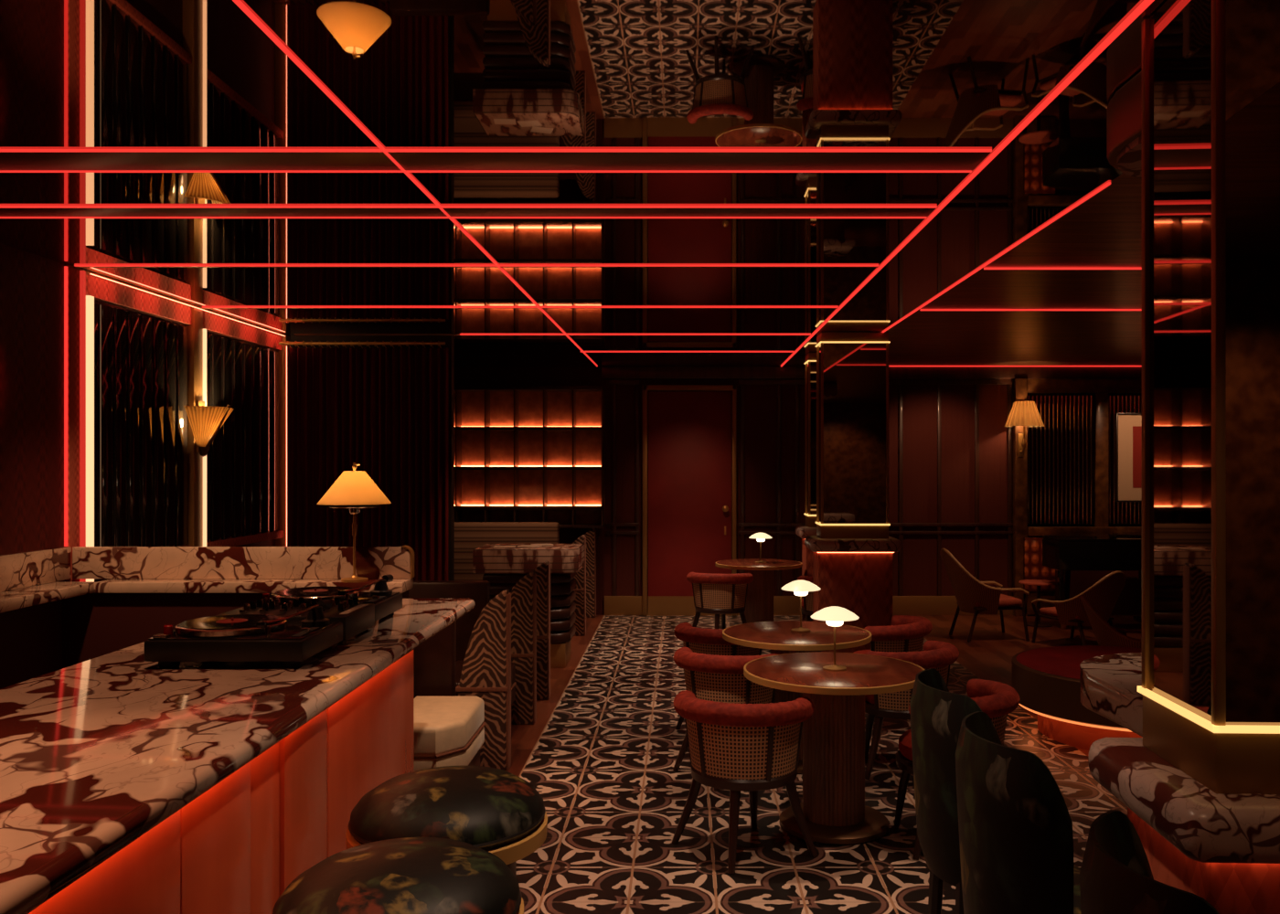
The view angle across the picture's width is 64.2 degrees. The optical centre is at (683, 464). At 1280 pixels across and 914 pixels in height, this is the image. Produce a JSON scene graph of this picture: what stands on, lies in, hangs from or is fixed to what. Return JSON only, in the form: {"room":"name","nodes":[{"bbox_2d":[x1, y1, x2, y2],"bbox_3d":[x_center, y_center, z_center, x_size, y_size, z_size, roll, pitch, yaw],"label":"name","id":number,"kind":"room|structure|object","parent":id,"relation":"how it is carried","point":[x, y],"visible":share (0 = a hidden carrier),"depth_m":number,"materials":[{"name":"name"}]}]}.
{"room":"cocktail bar","nodes":[
{"label":"cocktail bar","id":0,"kind":"room"},
{"bbox_2d":[0,599,62,689],"bbox_3d":[-3.370,1.194,3.035,0.060,1.012,4.870,0,0,0],"label":"wall","id":1,"kind":"structure","parent":0,"point":[30,637],"depth_m":5.20,"materials":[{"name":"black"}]},
{"bbox_2d":[0,581,95,613],"bbox_3d":[-3.275,0.658,3.035,0.249,0.057,4.870,0,0,0],"label":"shelf","id":2,"kind":"object","parent":1,"relation":"on","point":[16,599],"visible":1,"depth_m":5.07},
{"bbox_2d":[0,243,65,581],"bbox_3d":[-3.450,0.300,2.150,0.100,2.800,6.900,0,0,0],"label":"wall","id":3,"kind":"structure","parent":0,"point":[31,285],"depth_m":5.30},
{"bbox_2d":[0,546,71,592],"bbox_3d":[-3.382,0.541,3.097,0.034,0.175,4.994,0,0,0],"label":"marble upstand","id":4,"kind":"object","parent":3,"relation":"attached to","point":[18,570],"visible":1,"depth_m":5.28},
{"bbox_2d":[65,265,284,336],"bbox_3d":[-3.430,-1.091,7.150,0.100,0.011,3.100,0,0,0],"label":"trim","id":5,"kind":"structure","parent":3,"relation":"attached to","point":[87,272],"depth_m":6.63,"materials":[{"name":"gold metal"}]},
{"bbox_2d":[0,208,935,216],"bbox_3d":[-1.160,-1.098,4.426,4.480,0.004,0.168,0,0,0],"label":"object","id":6,"kind":"structure","parent":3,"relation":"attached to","point":[4,212],"depth_m":4.43,"materials":[{"name":"brown metal"}]},
{"bbox_2d":[73,266,877,267],"bbox_3d":[-1.150,-1.097,5.650,4.460,0.004,0.038,0,0,0],"label":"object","id":7,"kind":"structure","parent":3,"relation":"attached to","point":[73,266],"depth_m":5.66,"materials":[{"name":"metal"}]},
{"bbox_2d":[0,152,990,170],"bbox_3d":[-1.160,-1.098,3.682,4.480,0.004,0.233,0,0,0],"label":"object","id":8,"kind":"structure","parent":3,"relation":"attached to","point":[8,161],"depth_m":3.68,"materials":[{"name":"brown metal"}]},
{"bbox_2d":[94,539,275,582],"bbox_3d":[-3.470,1.155,7.175,0.020,1.090,3.090,0,0,0],"label":"wall","id":9,"kind":"structure","parent":0,"point":[268,543],"depth_m":8.30,"materials":[{"name":"red"}]},
{"bbox_2d":[62,590,408,669],"bbox_3d":[-2.460,1.194,5.550,1.880,1.012,0.160,0,0,0],"label":"wall","id":10,"kind":"structure","parent":0,"point":[94,625],"depth_m":5.47,"materials":[{"name":"red"}]},
{"bbox_2d":[72,545,414,593],"bbox_3d":[-2.427,0.568,5.537,1.866,0.238,0.215,0,0,0],"label":"marble upstand","id":11,"kind":"object","parent":10,"relation":"on","point":[131,570],"visible":1,"depth_m":5.59,"materials":[{"name":"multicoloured stone"}]},
{"bbox_2d":[316,462,391,582],"bbox_3d":[-1.779,0.310,5.500,0.386,0.640,0.386,0,0,0],"label":"table lamp","id":12,"kind":"object","parent":11,"relation":"on","point":[354,491],"visible":1,"depth_m":5.41,"materials":[{"name":"fabric"}]},
{"bbox_2d":[288,335,454,580],"bbox_3d":[-2.735,0.300,8.770,1.490,2.800,0.100,0,0,0],"label":"wall","id":13,"kind":"structure","parent":0,"point":[449,340],"depth_m":8.72,"materials":[{"name":"black"}]},
{"bbox_2d":[0,0,1167,366],"bbox_3d":[1.350,-1.150,5.100,9.900,0.100,13.000,0,0,0],"label":"ceiling","id":14,"kind":"structure","parent":0,"point":[75,74],"depth_m":3.96,"materials":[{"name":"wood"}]},
{"bbox_2d":[278,341,445,344],"bbox_3d":[-2.672,-1.005,8.460,1.375,0.025,0.026,0,0,0],"label":"curtain rod","id":15,"kind":"object","parent":14,"relation":"attached to","point":[280,343],"visible":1,"depth_m":8.45,"materials":[{"name":"gold metal"}]},
{"bbox_2d":[286,341,448,580],"bbox_3d":[-2.663,0.327,8.538,1.355,2.706,0.203,0,0,0],"label":"curtain","id":16,"kind":"object","parent":15,"relation":"hanging from","point":[385,411],"visible":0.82,"depth_m":8.57,"materials":[{"name":"black fabric"}]},
{"bbox_2d":[232,0,597,366],"bbox_3d":[-1.022,-1.097,5.990,0.011,0.011,10.780,0,0,1],"label":"light strip","id":17,"kind":"object","parent":14,"relation":"attached to","point":[239,3],"visible":1,"depth_m":3.28,"materials":[{"name":"red"}]},
{"bbox_2d":[0,216,926,218],"bbox_3d":[-1.157,-1.097,4.518,4.465,0.010,0.010,0,0,0],"label":"light strip","id":18,"kind":"object","parent":14,"relation":"attached to","point":[0,217],"visible":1,"depth_m":4.51,"materials":[{"name":"red"}]},
{"bbox_2d":[0,205,937,208],"bbox_3d":[-1.157,-1.097,4.333,4.465,0.010,0.010,0,0,0],"label":"light strip","id":19,"kind":"object","parent":14,"relation":"attached to","point":[1,207],"visible":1,"depth_m":4.33,"materials":[{"name":"red"}]},
{"bbox_2d":[74,265,878,266],"bbox_3d":[-1.143,-1.097,5.619,4.435,0.010,0.010,0,0,0],"label":"light strip","id":20,"kind":"object","parent":14,"relation":"attached to","point":[74,265],"visible":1,"depth_m":5.61,"materials":[{"name":"red"}]},
{"bbox_2d":[0,170,971,172],"bbox_3d":[-1.157,-1.097,3.807,4.465,0.010,0.010,0,0,0],"label":"light strip","id":21,"kind":"object","parent":14,"relation":"attached to","point":[0,171],"visible":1,"depth_m":3.81,"materials":[{"name":"red"}]},
{"bbox_2d":[0,149,991,152],"bbox_3d":[-1.157,-1.097,3.558,4.465,0.010,0.010,0,0,0],"label":"light strip","id":22,"kind":"object","parent":14,"relation":"attached to","point":[1,150],"visible":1,"depth_m":3.55,"materials":[{"name":"red"}]},
{"bbox_2d":[202,306,838,308],"bbox_3d":[-1.143,-1.097,7.105,4.435,0.010,0.010,0,0,0],"label":"light strip","id":23,"kind":"object","parent":14,"relation":"attached to","point":[202,306],"visible":1,"depth_m":7.10,"materials":[{"name":"red"}]},
{"bbox_2d":[459,334,810,335],"bbox_3d":[-0.407,-1.097,8.606,2.965,0.010,0.010,0,0,0],"label":"light strip","id":24,"kind":"object","parent":14,"relation":"attached to","point":[460,335],"visible":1,"depth_m":8.60,"materials":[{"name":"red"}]},
{"bbox_2d":[780,0,1154,366],"bbox_3d":[1.095,-1.097,5.990,0.014,0.014,10.780,0,0,0],"label":"light strip","id":25,"kind":"object","parent":14,"relation":"attached to","point":[1145,4],"visible":1,"depth_m":3.31,"materials":[{"name":"red"}]},
{"bbox_2d":[881,181,1110,332],"bbox_3d":[1.655,-1.097,6.585,0.011,0.011,5.230,0,0,0],"label":"light strip","id":26,"kind":"object","parent":14,"relation":"attached to","point":[1098,190],"visible":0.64,"depth_m":5.07,"materials":[{"name":"red"}]},
{"bbox_2d":[888,365,1141,366],"bbox_3d":[3.440,-1.097,11.370,3.520,0.014,0.014,0,0,0],"label":"light strip","id":27,"kind":"object","parent":14,"relation":"attached to","point":[889,366],"visible":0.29,"depth_m":11.36,"materials":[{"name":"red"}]},
{"bbox_2d":[920,309,1141,310],"bbox_3d":[3.440,-1.097,7.231,3.520,0.014,0.014,0,0,0],"label":"light strip","id":28,"kind":"object","parent":14,"relation":"attached to","point":[921,309],"visible":0.56,"depth_m":7.22,"materials":[{"name":"red"}]},
{"bbox_2d":[983,267,1141,269],"bbox_3d":[3.440,-1.097,5.697,3.520,0.014,0.014,0,0,0],"label":"light strip","id":29,"kind":"object","parent":14,"relation":"attached to","point":[984,268],"visible":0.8,"depth_m":5.69,"materials":[{"name":"red"}]},
{"bbox_2d":[1106,70,1141,178],"bbox_3d":[1.660,-1.003,2.945,0.780,0.186,0.710,0,0,0],"label":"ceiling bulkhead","id":30,"kind":"object","parent":14,"relation":"attached to","point":[1124,111],"visible":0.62,"depth_m":2.96,"materials":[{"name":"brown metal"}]},
{"bbox_2d":[454,366,1141,615],"bbox_3d":[1.350,0.300,11.550,9.900,2.800,0.100,0,0,0],"label":"wall","id":31,"kind":"structure","parent":0,"point":[920,401],"depth_m":11.50,"materials":[{"name":"brown wood"}]},
{"bbox_2d":[454,385,605,527],"bbox_3d":[-2.026,-0.080,11.350,2.267,1.560,0.299,0,0,0],"label":"shelf unit","id":32,"kind":"object","parent":31,"relation":"attached to","point":[523,453],"visible":0.56,"depth_m":11.46,"materials":[{"name":"brown wood"}]},
{"bbox_2d":[648,391,731,615],"bbox_3d":[0.065,0.440,11.427,0.940,2.520,0.137,0,0,0],"label":"door","id":33,"kind":"structure","parent":31,"relation":"in","point":[689,432],"depth_m":11.45,"materials":[{"name":"red paint"}]},
{"bbox_2d":[642,384,736,616],"bbox_3d":[0.062,0.405,11.460,1.055,2.590,0.080,0,0,0],"label":"trim","id":34,"kind":"structure","parent":31,"relation":"attached to","point":[645,388],"depth_m":11.42,"materials":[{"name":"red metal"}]},
{"bbox_2d":[604,596,1013,615],"bbox_3d":[1.425,1.593,11.482,4.650,0.215,0.035,0,0,0],"label":"baseboard","id":35,"kind":"structure","parent":31,"relation":"attached to","point":[613,605],"depth_m":11.47,"materials":[{"name":"wood"}]},
{"bbox_2d":[606,379,1013,596],"bbox_3d":[1.425,0.260,11.480,4.590,2.440,0.040,0,0,0],"label":"trim","id":36,"kind":"structure","parent":31,"relation":"attached to","point":[901,382],"depth_m":11.47,"materials":[{"name":"brown wood"}]},
{"bbox_2d":[601,366,1141,379],"bbox_3d":[2.640,-1.030,11.450,7.120,0.140,0.100,0,0,0],"label":"trim","id":37,"kind":"structure","parent":31,"relation":"attached to","point":[607,372],"depth_m":11.40,"materials":[{"name":"brown wood"}]},
{"bbox_2d":[1004,401,1044,457],"bbox_3d":[3.759,-0.388,11.250,0.415,0.610,0.415,0,0,0],"label":"wall sconce","id":38,"kind":"object","parent":31,"relation":"attached to","point":[1022,413],"visible":1,"depth_m":11.14,"materials":[{"name":"fabric"}]},
{"bbox_2d":[1027,393,1093,526],"bbox_3d":[4.227,-0.050,11.463,0.754,1.500,0.075,0,0,0],"label":"window","id":39,"kind":"structure","parent":31,"relation":"in","point":[1061,452],"depth_m":11.43,"materials":[{"name":"black"}]},
{"bbox_2d":[1012,378,1141,616],"bbox_3d":[4.953,0.370,11.420,2.494,2.660,0.160,0,0,0],"label":"trim","id":40,"kind":"structure","parent":31,"relation":"attached to","point":[1100,388],"depth_m":11.41,"materials":[{"name":"wood"}]},
{"bbox_2d":[1108,393,1141,526],"bbox_3d":[5.460,-0.050,11.463,1.381,1.500,0.075,0,0,0],"label":"window","id":41,"kind":"structure","parent":31,"relation":"in","point":[1120,514],"depth_m":11.43,"materials":[{"name":"black"}]},
{"bbox_2d":[1114,413,1141,501],"bbox_3d":[5.250,-0.076,11.340,0.920,0.990,0.120,0,0,0],"label":"framed picture","id":42,"kind":"object","parent":41,"relation":"attached to","point":[1127,426],"visible":0.45,"depth_m":11.30,"materials":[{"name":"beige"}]},
{"bbox_2d":[1132,426,1141,488],"bbox_3d":[5.250,-0.081,11.296,0.540,0.680,0.004,0,0,0],"label":"print","id":43,"kind":"object","parent":42,"relation":"attached to","point":[1136,430],"depth_m":11.29,"materials":[{"name":"red"}]},
{"bbox_2d":[505,615,1141,913],"bbox_3d":[1.350,1.700,5.100,9.900,0.001,13.000,0,0,0],"label":"floor","id":44,"kind":"structure","parent":0,"point":[601,754],"depth_m":5.18,"materials":[{"name":"tile"}]},
{"bbox_2d":[28,650,413,913],"bbox_3d":[-1.420,1.193,2.375,0.800,1.014,3.150,0,0,0],"label":"bar counter","id":45,"kind":"object","parent":44,"relation":"on","point":[236,848],"depth_m":2.59,"materials":[{"name":"red"}]},
{"bbox_2d":[0,598,475,913],"bbox_3d":[-1.448,0.657,2.743,0.935,0.055,4.085,0,0,0],"label":"countertop","id":46,"kind":"structure","parent":45,"relation":"on","point":[96,753],"depth_m":2.40,"materials":[{"name":"stone"}]},
{"bbox_2d":[144,599,342,668],"bbox_3d":[-1.415,0.546,3.315,0.490,0.167,0.380,0,0,0],"label":"turntable","id":47,"kind":"object","parent":46,"relation":"on","point":[236,637],"visible":1,"depth_m":3.15,"materials":[{"name":"black"}]},
{"bbox_2d":[215,597,374,644],"bbox_3d":[-1.410,0.566,3.710,0.470,0.128,0.340,0,0,0],"label":"mixer","id":48,"kind":"object","parent":46,"relation":"on","point":[357,618],"visible":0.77,"depth_m":3.69,"materials":[{"name":"black"}]},
{"bbox_2d":[262,574,402,621],"bbox_3d":[-1.430,0.546,4.105,0.490,0.167,0.380,0,0,0],"label":"turntable","id":49,"kind":"object","parent":46,"relation":"on","point":[386,602],"visible":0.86,"depth_m":4.07,"materials":[{"name":"black"}]},
{"bbox_2d":[272,837,523,913],"bbox_3d":[-0.650,1.301,2.330,0.564,0.798,0.564,0,0,-23],"label":"stool","id":50,"kind":"object","parent":44,"relation":"on","point":[407,875],"visible":1,"depth_m":2.25,"materials":[{"name":"fabric"}]},
{"bbox_2d":[345,766,547,876],"bbox_3d":[-0.676,1.301,2.930,0.564,0.798,0.564,0,0,-30],"label":"stool","id":51,"kind":"object","parent":44,"relation":"on","point":[499,813],"visible":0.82,"depth_m":2.79,"materials":[{"name":"fabric"}]},
{"bbox_2d":[413,589,511,771],"bbox_3d":[-1.453,1.202,5.298,0.954,0.995,0.925,0,0,0],"label":"bench","id":52,"kind":"object","parent":44,"relation":"on","point":[473,728],"visible":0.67,"depth_m":5.64,"materials":[{"name":"fabric"}]},
{"bbox_2d":[413,696,484,757],"bbox_3d":[-1.265,1.325,5.180,0.390,0.150,0.680,0,0,0],"label":"seat cushion","id":53,"kind":"object","parent":52,"relation":"on","point":[442,726],"depth_m":5.00,"materials":[{"name":"beige leather"}]},
{"bbox_2d":[408,571,536,725],"bbox_3d":[-1.453,1.202,6.298,0.954,0.995,0.925,0,0,0],"label":"bench","id":54,"kind":"object","parent":44,"relation":"on","point":[524,593],"visible":0.42,"depth_m":6.64,"materials":[{"name":"fabric"}]},
{"bbox_2d":[456,661,514,696],"bbox_3d":[-1.265,1.325,6.180,0.390,0.150,0.680,0,0,0],"label":"bench back","id":55,"kind":"object","parent":54,"relation":"on","point":[459,664],"depth_m":6.32,"materials":[{"name":"fabric"}]},
{"bbox_2d":[454,522,559,580],"bbox_3d":[-2.180,1.155,10.430,1.740,1.090,0.660,0,0,0],"label":"banquette","id":56,"kind":"object","parent":44,"relation":"on","point":[468,536],"visible":0.12,"depth_m":10.60,"materials":[{"name":"wood"}]},
{"bbox_2d":[472,544,584,668],"bbox_3d":[-1.310,1.200,8.700,0.860,1.000,0.600,0,0,0],"label":"banquette","id":57,"kind":"structure","parent":44,"relation":"on","point":[503,568],"depth_m":8.46,"materials":[{"name":"stone"}]},
{"bbox_2d":[533,561,550,700],"bbox_3d":[-1.127,1.202,7.398,0.303,0.995,0.124,0,0,0],"label":"bench","id":58,"kind":"object","parent":44,"relation":"on","point":[542,571],"visible":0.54,"depth_m":7.34,"materials":[{"name":"fabric"}]},
{"bbox_2d":[572,534,586,636],"bbox_3d":[-1.132,1.202,10.138,0.303,0.995,0.124,0,0,0],"label":"bench","id":59,"kind":"object","parent":44,"relation":"on","point":[580,578],"visible":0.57,"depth_m":10.08,"materials":[{"name":"fabric"}]},
{"bbox_2d":[584,527,596,618],"bbox_3d":[-1.132,1.202,11.318,0.303,0.995,0.124,0,0,0],"label":"bench","id":60,"kind":"object","parent":44,"relation":"on","point":[591,535],"visible":0.59,"depth_m":11.26,"materials":[{"name":"fabric"}]},
{"bbox_2d":[674,622,762,729],"bbox_3d":[0.229,1.351,6.375,0.552,0.709,0.544,0,0,-18],"label":"barrel chair","id":61,"kind":"object","parent":44,"relation":"on","point":[707,641],"visible":0.38,"depth_m":6.19,"materials":[{"name":"fabric"}]},
{"bbox_2d":[686,572,753,629],"bbox_3d":[0.331,1.351,9.504,0.544,0.709,0.560,0,0,-40],"label":"barrel chair","id":62,"kind":"object","parent":44,"relation":"on","point":[717,594],"visible":0.99,"depth_m":9.34,"materials":[{"name":"brown wood"}]},
{"bbox_2d":[672,647,782,790],"bbox_3d":[0.239,1.351,5.521,0.545,0.709,0.545,0,0,-27],"label":"barrel chair","id":63,"kind":"object","parent":44,"relation":"on","point":[709,677],"visible":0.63,"depth_m":5.34,"materials":[{"name":"fabric"}]},
{"bbox_2d":[671,690,817,874],"bbox_3d":[0.253,1.351,4.455,0.544,0.709,0.560,0,0,-36],"label":"barrel chair","id":64,"kind":"object","parent":44,"relation":"on","point":[735,748],"visible":1,"depth_m":4.29,"materials":[{"name":"fabric"}]},
{"bbox_2d":[715,558,802,623],"bbox_3d":[0.732,1.329,9.950,0.848,0.742,0.848,0,0,0],"label":"pedestal table","id":65,"kind":"object","parent":44,"relation":"on","point":[759,607],"visible":0.77,"depth_m":9.82,"materials":[{"name":"brown wood"}]},
{"bbox_2d":[722,620,871,774],"bbox_3d":[0.644,1.329,5.830,0.848,0.742,0.848,0,0,0],"label":"pedestal table","id":66,"kind":"object","parent":44,"relation":"on","point":[778,636],"visible":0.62,"depth_m":5.69,"materials":[{"name":"brown wood"}]},
{"bbox_2d":[781,580,820,632],"bbox_3d":[0.672,0.811,5.850,0.225,0.293,0.225,0,0,0],"label":"mushroom lamp","id":67,"kind":"object","parent":66,"relation":"on","point":[800,588],"visible":1,"depth_m":5.81,"materials":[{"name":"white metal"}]},
{"bbox_2d":[796,576,812,621],"bbox_3d":[1.325,1.351,9.337,0.544,0.709,0.550,0,0,17],"label":"barrel chair","id":68,"kind":"object","parent":44,"relation":"on","point":[807,601],"visible":0.09,"depth_m":9.22,"materials":[{"name":"wood"}]},
{"bbox_2d":[795,352,816,621],"bbox_3d":[1.490,0.302,10.120,0.730,2.796,0.470,0,0,0],"label":"column","id":69,"kind":"structure","parent":44,"relation":"on","point":[809,528],"depth_m":9.99,"materials":[{"name":"wood"}]},
{"bbox_2d":[743,652,924,845],"bbox_3d":[0.705,1.329,4.790,0.848,0.742,0.848,0,0,0],"label":"pedestal table","id":70,"kind":"object","parent":44,"relation":"on","point":[835,811],"visible":0.88,"depth_m":4.67,"materials":[{"name":"brown wood"}]},
{"bbox_2d":[810,606,859,671],"bbox_3d":[0.705,0.811,4.760,0.225,0.293,0.225,0,0,0],"label":"mushroom lamp","id":71,"kind":"object","parent":70,"relation":"on","point":[834,616],"visible":1,"depth_m":4.71,"materials":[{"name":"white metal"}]},
{"bbox_2d":[804,332,902,653],"bbox_3d":[1.421,0.302,8.600,0.755,2.796,0.490,0,0,0],"label":"column","id":72,"kind":"structure","parent":44,"relation":"on","point":[852,548],"depth_m":8.46,"materials":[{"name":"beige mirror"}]},
{"bbox_2d":[815,341,890,347],"bbox_3d":[1.421,-1.014,8.600,0.579,0.011,0.314,0,0,0],"label":"light","id":73,"kind":"object","parent":72,"relation":"on","point":[818,344],"depth_m":8.46,"materials":[{"name":"yellow"}]},
{"bbox_2d":[815,522,890,525],"bbox_3d":[1.421,0.501,8.600,0.579,0.014,0.314,0,0,0],"label":"light","id":74,"kind":"object","parent":72,"relation":"on","point":[817,523],"depth_m":8.45,"materials":[{"name":"yellow"}]},
{"bbox_2d":[853,615,932,654],"bbox_3d":[1.341,1.351,6.597,0.544,0.709,0.559,0,0,-10],"label":"barrel chair","id":75,"kind":"object","parent":44,"relation":"on","point":[906,634],"visible":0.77,"depth_m":6.37,"materials":[{"name":"fabric"}]},
{"bbox_2d":[864,640,959,779],"bbox_3d":[1.251,1.351,5.665,0.544,0.709,0.559,0,0,10],"label":"barrel chair","id":76,"kind":"object","parent":44,"relation":"on","point":[938,656],"visible":0.56,"depth_m":5.50,"materials":[{"name":"fabric"}]},
{"bbox_2d":[909,668,982,913],"bbox_3d":[0.811,1.146,2.780,0.375,1.109,0.459,0,0,0],"label":"bar chair","id":77,"kind":"object","parent":44,"relation":"on","point":[937,714],"visible":0.59,"depth_m":2.67,"materials":[{"name":"fabric"}]},
{"bbox_2d":[894,678,1019,860],"bbox_3d":[1.234,1.351,4.588,0.560,0.709,0.544,0,0,-8],"label":"barrel chair","id":78,"kind":"object","parent":44,"relation":"on","point":[996,699],"visible":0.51,"depth_m":4.54,"materials":[{"name":"fabric"}]},
{"bbox_2d":[898,729,912,761],"bbox_3d":[1.193,1.274,4.627,0.424,0.095,0.424,0,0,42],"label":"seat cushion","id":79,"kind":"object","parent":78,"relation":"on","point":[905,751],"depth_m":4.58,"materials":[{"name":"red fabric"}]},
{"bbox_2d":[940,548,1029,642],"bbox_3d":[2.902,1.260,9.992,0.773,0.889,0.634,0,0,-8],"label":"rattan chair","id":80,"kind":"object","parent":44,"relation":"on","point":[974,596],"visible":1,"depth_m":9.78,"materials":[{"name":"brown wood"}]},
{"bbox_2d":[975,594,1022,607],"bbox_3d":[3.007,1.337,10.006,0.470,0.074,0.450,0,0,-8],"label":"seat cushion","id":81,"kind":"object","parent":80,"relation":"on","point":[1005,601],"depth_m":9.80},
{"bbox_2d":[955,711,1081,913],"bbox_3d":[0.801,1.146,2.270,0.375,1.109,0.459,0,0,0],"label":"bar chair","id":82,"kind":"object","parent":44,"relation":"on","point":[1015,823],"visible":0.95,"depth_m":2.12,"materials":[{"name":"green fabric"}]},
{"bbox_2d":[1073,865,1081,913],"bbox_3d":[0.837,0.988,2.270,0.303,0.115,0.344,0,0,0],"label":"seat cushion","id":83,"kind":"object","parent":82,"relation":"on","point":[1076,869],"depth_m":2.22,"materials":[{"name":"fabric"}]},
{"bbox_2d":[1018,579,1057,627],"bbox_3d":[3.744,1.469,10.750,0.400,0.462,0.400,0,0,0],"label":"side table","id":84,"kind":"object","parent":44,"relation":"on","point":[1035,582],"visible":0.91,"depth_m":10.73,"materials":[{"name":"brown wood"}]},
{"bbox_2d":[1023,536,1055,614],"bbox_3d":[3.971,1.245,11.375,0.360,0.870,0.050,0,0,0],"label":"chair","id":85,"kind":"object","parent":44,"relation":"on","point":[1033,568],"visible":0.48,"depth_m":11.35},
{"bbox_2d":[1012,645,1142,750],"bbox_3d":[2.780,1.474,6.420,1.360,0.452,1.360,0,0,0],"label":"round ottoman","id":86,"kind":"object","parent":44,"relation":"on","point":[1046,680],"visible":0.37,"depth_m":6.17,"materials":[{"name":"red fabric"}]},
{"bbox_2d":[1018,704,1132,732],"bbox_3d":[2.780,1.519,6.420,1.310,0.012,1.310,0,0,0],"label":"light","id":87,"kind":"object","parent":86,"relation":"on","point":[1114,727],"depth_m":5.96,"materials":[{"name":"orange"}]},
{"bbox_2d":[1031,570,1125,645],"bbox_3d":[3.732,1.331,9.496,0.634,0.747,0.773,0,0,-28],"label":"rattan chair","id":88,"kind":"object","parent":44,"relation":"on","point":[1104,595],"visible":0.9,"depth_m":9.28,"materials":[{"name":"brown wood"}]},
{"bbox_2d":[1039,607,1080,619],"bbox_3d":[3.682,1.395,9.590,0.450,0.062,0.470,0,0,-28],"label":"seat cushion","id":89,"kind":"object","parent":88,"relation":"on","point":[1050,613],"depth_m":9.51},
{"bbox_2d":[1042,532,1141,629],"bbox_3d":[4.580,1.090,10.670,1.700,1.220,1.080,0,0,0],"label":"grand piano","id":90,"kind":"object","parent":44,"relation":"on","point":[1064,553],"visible":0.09,"depth_m":10.13,"materials":[{"name":"black"}]},
{"bbox_2d":[1080,652,1142,736],"bbox_3d":[1.760,1.177,3.170,0.980,1.045,0.740,0,0,0],"label":"bench","id":91,"kind":"object","parent":44,"relation":"on","point":[1109,683],"depth_m":3.11,"materials":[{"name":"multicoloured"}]},
{"bbox_2d":[1079,810,1219,913],"bbox_3d":[0.811,1.146,1.562,0.375,1.109,0.459,0,0,6],"label":"bar chair","id":92,"kind":"object","parent":44,"relation":"on","point":[1116,877],"visible":1,"depth_m":1.54,"materials":[{"name":"green fabric"}]},
{"bbox_2d":[1088,0,1279,913],"bbox_3d":[1.477,0.302,2.325,0.910,2.796,0.588,0,0,2],"label":"column","id":93,"kind":"structure","parent":44,"relation":"on","point":[1200,790],"depth_m":2.16,"materials":[{"name":"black mirror"}]},
{"bbox_2d":[1137,685,1279,734],"bbox_3d":[1.477,0.558,2.325,0.714,0.014,0.392,0,0,2],"label":"light","id":94,"kind":"object","parent":93,"relation":"on","point":[1194,716],"depth_m":2.21,"materials":[{"name":"yellow"}]},
{"bbox_3d":[-3.540,0.300,8.550,0.120,2.800,5.900,0,0,0],"label":"wall","id":95,"kind":"structure","parent":0,"visible":0},
{"bbox_2d":[64,266,67,546],"bbox_3d":[-3.388,-0.318,5.585,0.013,1.535,0.013,0,0,0],"label":"light strip","id":96,"kind":"object","parent":95,"relation":"attached to","point":[65,267],"visible":1,"depth_m":5.58,"materials":[{"name":"red"}]},
{"bbox_2d":[65,266,80,581],"bbox_3d":[-3.430,0.301,5.670,0.100,2.797,0.140,0,0,0],"label":"trim","id":97,"kind":"structure","parent":95,"relation":"attached to","point":[73,274],"depth_m":5.64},
{"bbox_2d":[79,270,85,581],"bbox_3d":[-3.370,0.297,5.710,0.021,2.765,0.021,0,0,0],"label":"light strip","id":98,"kind":"object","parent":95,"relation":"attached to","point":[82,273],"visible":0.64,"depth_m":5.70,"materials":[{"name":"red"}]},
{"bbox_2d":[85,295,94,581],"bbox_3d":[-3.378,0.362,5.775,0.042,2.635,0.042,0,0,0],"label":"light strip","id":99,"kind":"object","parent":95,"relation":"attached to","point":[90,300],"visible":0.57,"depth_m":5.76,"materials":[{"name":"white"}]},
{"bbox_2d":[94,299,191,546],"bbox_3d":[-3.425,-0.170,6.410,0.070,1.580,1.220,0,0,0],"label":"window","id":100,"kind":"structure","parent":95,"relation":"in","point":[141,358],"depth_m":6.37,"materials":[{"name":"black"}]},
{"bbox_2d":[85,273,282,350],"bbox_3d":[-3.440,-1.032,7.160,0.080,0.133,3.120,0,0,0],"label":"trim","id":101,"kind":"structure","parent":95,"relation":"attached to","point":[102,290],"depth_m":6.72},
{"bbox_2d":[185,306,202,546],"bbox_3d":[-3.430,0.301,7.095,0.100,2.797,0.130,0,0,0],"label":"trim","id":102,"kind":"structure","parent":95,"relation":"attached to","point":[195,330],"depth_m":7.04,"materials":[{"name":"gold metal"}]},
{"bbox_2d":[202,328,206,546],"bbox_3d":[-3.378,0.362,7.175,0.024,2.635,0.024,0,0,0],"label":"light strip","id":103,"kind":"object","parent":95,"relation":"attached to","point":[204,329],"visible":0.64,"depth_m":7.16,"materials":[{"name":"white"}]},
{"bbox_2d":[184,400,234,457],"bbox_3d":[-3.277,-0.247,7.100,0.236,0.390,0.479,0,0,0],"label":"wall sconce","id":104,"kind":"object","parent":95,"relation":"attached to","point":[206,421],"visible":1,"depth_m":7.01,"materials":[{"name":"gold metal"}]},
{"bbox_2d":[206,330,283,546],"bbox_3d":[-3.425,-0.170,7.905,0.070,1.580,1.430,0,0,0],"label":"window","id":105,"kind":"structure","parent":95,"relation":"in","point":[243,457],"depth_m":7.88,"materials":[{"name":"black"}]},
{"bbox_2d":[275,334,289,546],"bbox_3d":[-3.425,0.301,8.670,0.110,2.797,0.100,0,0,0],"label":"trim","id":106,"kind":"structure","parent":95,"relation":"attached to","point":[279,542],"depth_m":8.62,"materials":[{"name":"gold metal"}]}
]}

